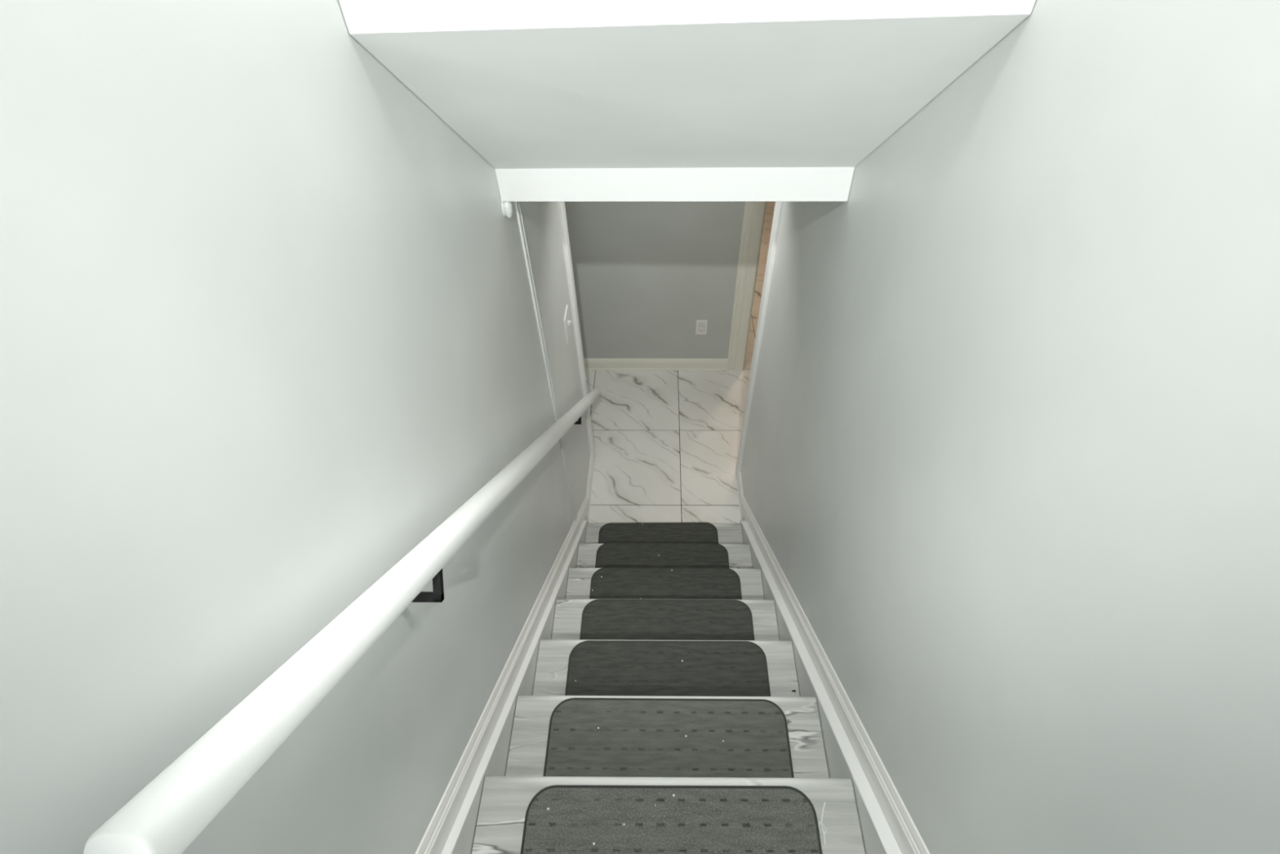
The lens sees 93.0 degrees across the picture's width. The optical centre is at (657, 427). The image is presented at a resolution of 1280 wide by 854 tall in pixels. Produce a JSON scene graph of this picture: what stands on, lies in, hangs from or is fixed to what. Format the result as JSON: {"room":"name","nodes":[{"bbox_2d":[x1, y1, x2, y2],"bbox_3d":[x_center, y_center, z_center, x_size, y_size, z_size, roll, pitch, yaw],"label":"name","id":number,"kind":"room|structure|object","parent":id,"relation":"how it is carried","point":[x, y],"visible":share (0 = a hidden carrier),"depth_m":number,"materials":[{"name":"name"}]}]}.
{"room":"basement staircase","nodes":[
{"label":"basement staircase","id":0,"kind":"room"},
{"bbox_2d":[0,0,590,853],"bbox_3d":[-0.489,0.742,0.498,0.120,4.150,5.285,0,48,0],"label":"wall","id":1,"kind":"structure","parent":0,"point":[268,321],"depth_m":0.63,"materials":[{"name":"grey paint"}]},
{"bbox_2d":[83,388,599,853],"bbox_3d":[-0.373,0.051,1.882,0.092,1.892,2.373,0,48,0],"label":"handrail","id":2,"kind":"object","parent":1,"relation":"attached to","point":[167,815],"visible":1,"depth_m":0.56,"materials":[{"name":"white paint"}]},
{"bbox_2d":[501,201,512,217],"bbox_3d":[-0.407,-0.594,1.648,0.025,0.052,0.032,0,48,0],"label":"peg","id":3,"kind":"object","parent":1,"relation":"attached to","point":[507,209],"visible":0.91,"depth_m":1.64,"materials":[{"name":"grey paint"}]},
{"bbox_2d":[514,201,577,520],"bbox_3d":[-0.413,-0.088,2.432,0.006,1.770,0.053,0,48,0],"label":"trim","id":4,"kind":"structure","parent":1,"relation":"attached to","point":[517,206],"depth_m":2.15,"materials":[{"name":"grey paint"}]},
{"bbox_2d":[564,304,570,343],"bbox_3d":[-0.404,-0.468,2.756,0.018,0.132,0.120,0,48,0],"label":"light switch","id":5,"kind":"object","parent":1,"relation":"attached to","point":[566,318],"visible":1,"depth_m":2.75,"materials":[{"name":"white plastic"}]},
{"bbox_2d":[557,201,595,463],"bbox_3d":[-0.402,-0.521,2.991,0.020,2.168,0.057,0,48,0],"label":"trim","id":6,"kind":"structure","parent":1,"relation":"attached to","point":[562,210],"depth_m":2.93,"materials":[{"name":"white paint"}]},
{"bbox_2d":[585,454,594,522],"bbox_3d":[-0.403,0.355,3.594,0.016,0.097,0.430,0,48,0],"label":"baseboard","id":7,"kind":"structure","parent":1,"relation":"attached to","point":[589,486],"depth_m":3.60,"materials":[{"name":"white paint"}]},
{"bbox_2d":[564,201,744,358],"bbox_3d":[0.041,-1.196,3.606,4.400,2.168,0.120,0,48,0],"label":"wall","id":8,"kind":"structure","parent":0,"point":[645,273],"depth_m":3.78,"materials":[{"name":"grey paint"}]},
{"bbox_2d":[583,358,727,370],"bbox_3d":[-0.830,-0.450,4.330,2.655,0.097,0.016,0,48,0],"label":"baseboard","id":9,"kind":"structure","parent":8,"relation":"attached to","point":[634,364],"depth_m":4.32,"materials":[{"name":"beige paint"}]},
{"bbox_2d":[695,320,707,334],"bbox_3d":[0.295,-0.672,4.083,0.074,0.120,0.009,0,48,0],"label":"wall outlet","id":10,"kind":"object","parent":8,"relation":"attached to","point":[701,325],"visible":1,"depth_m":4.08,"materials":[{"name":"white plastic"}]},
{"bbox_2d":[698,323,704,331],"bbox_3d":[0.295,-0.670,4.081,0.035,0.068,0.003,0,48,0],"label":"receptacle","id":11,"kind":"object","parent":10,"relation":"attached to","point":[701,326],"depth_m":4.08,"materials":[{"name":"white plastic"}]},
{"bbox_2d":[727,201,767,371],"bbox_3d":[0.556,-1.129,3.657,0.126,2.000,0.144,0,48,0],"label":"trim","id":12,"kind":"structure","parent":8,"relation":"attached to","point":[754,212],"depth_m":3.79,"materials":[{"name":"beige paint"}]},
{"bbox_2d":[495,167,854,201],"bbox_3d":[0.037,-0.655,1.589,0.904,0.126,0.106,3,48,3],"label":"wall header","id":13,"kind":"structure","parent":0,"point":[708,184],"depth_m":1.55,"materials":[{"name":"white paint"}]},
{"bbox_2d":[585,201,775,524],"bbox_3d":[0.248,-1.117,5.068,4.800,0.100,5.400,0,48,0],"label":"floor","id":14,"kind":"structure","parent":0,"point":[667,442],"depth_m":3.90,"materials":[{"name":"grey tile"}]},
{"bbox_2d":[414,496,929,853],"bbox_3d":[0.033,0.625,2.215,0.903,1.768,2.013,0,48,0],"label":"staircase","id":15,"kind":"structure","parent":14,"relation":"on","point":[482,809],"depth_m":1.59,"materials":[{"name":"grey wood"}]},
{"bbox_2d":[598,522,718,543],"bbox_3d":[0.003,0.591,3.167,0.626,0.006,0.222,0,48,0],"label":"mat","id":16,"kind":"object","parent":15,"relation":"on","point":[636,532],"visible":0.45,"depth_m":3.20,"materials":[{"name":"grey carpet"}]},
{"bbox_2d":[595,542,728,568],"bbox_3d":[0.021,0.638,2.853,0.626,0.006,0.219,0,48,0],"label":"mat","id":17,"kind":"object","parent":15,"relation":"on","point":[609,554],"visible":0.52,"depth_m":2.88,"materials":[{"name":"grey carpet"}]},
{"bbox_2d":[589,567,742,599],"bbox_3d":[0.033,0.685,2.540,0.632,0.006,0.217,0,48,0],"label":"mat","id":18,"kind":"object","parent":15,"relation":"on","point":[606,583],"visible":0.54,"depth_m":2.56,"materials":[{"name":"grey carpet"}]},
{"bbox_2d":[579,599,754,639],"bbox_3d":[0.034,0.732,2.227,0.632,0.006,0.214,0,48,0],"label":"mat","id":19,"kind":"object","parent":15,"relation":"on","point":[602,619],"visible":0.56,"depth_m":2.24,"materials":[{"name":"grey carpet"}]},
{"bbox_2d":[564,640,770,696],"bbox_3d":[0.031,0.778,1.914,0.634,0.006,0.214,0,48,0],"label":"mat","id":20,"kind":"object","parent":15,"relation":"on","point":[595,667],"visible":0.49,"depth_m":1.92,"materials":[{"name":"grey carpet"}]},
{"bbox_2d":[542,697,794,777],"bbox_3d":[0.028,0.825,1.600,0.637,0.006,0.210,0,48,0],"label":"mat","id":21,"kind":"object","parent":15,"relation":"on","point":[629,737],"visible":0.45,"depth_m":1.60,"materials":[{"name":"grey carpet"}]},
{"bbox_2d":[520,784,822,853],"bbox_3d":[0.029,0.873,1.285,0.631,0.006,0.202,0,48,0],"label":"mat","id":22,"kind":"object","parent":15,"relation":"on","point":[560,819],"visible":1,"depth_m":1.30,"materials":[{"name":"grey carpet"}]},
{"bbox_2d":[818,801,826,844],"bbox_3d":[0.354,0.850,1.306,0.016,0.003,0.080,7,48,6],"label":"thread","id":23,"kind":"object","parent":15,"relation":"on","point":[821,823],"visible":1,"depth_m":1.30,"materials":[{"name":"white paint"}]},
{"bbox_2d":[338,0,1035,34],"bbox_3d":[0.029,-1.054,0.313,0.902,1.458,0.103,2,48,2],"label":"wall","id":24,"kind":"structure","parent":0,"point":[361,16],"depth_m":0.80,"materials":[{"name":"white paint"}]},
{"bbox_2d":[350,13,1030,168],"bbox_3d":[0.031,-0.622,1.166,0.901,0.524,0.651,0,48,0],"label":"ceiling","id":25,"kind":"structure","parent":0,"point":[805,93],"depth_m":1.01,"materials":[{"name":"paint"}]},
{"bbox_2d":[740,0,1279,853],"bbox_3d":[0.535,0.790,0.451,0.120,4.150,5.162,0,48,0],"label":"wall","id":26,"kind":"structure","parent":0,"point":[1011,461],"depth_m":0.72,"materials":[{"name":"grey paint"}]},
{"bbox_2d":[736,471,744,520],"bbox_3d":[0.485,0.406,3.545,0.016,0.097,0.300,0,48,0],"label":"baseboard","id":27,"kind":"structure","parent":26,"relation":"attached to","point":[739,482],"depth_m":3.55,"materials":[{"name":"white paint"}]},
{"bbox_2d":[734,201,783,479],"bbox_3d":[0.482,-0.426,2.902,0.020,2.168,0.063,0,48,0],"label":"trim","id":28,"kind":"structure","parent":26,"relation":"attached to","point":[779,205],"depth_m":2.82,"materials":[{"name":"white paint"}]}
]}

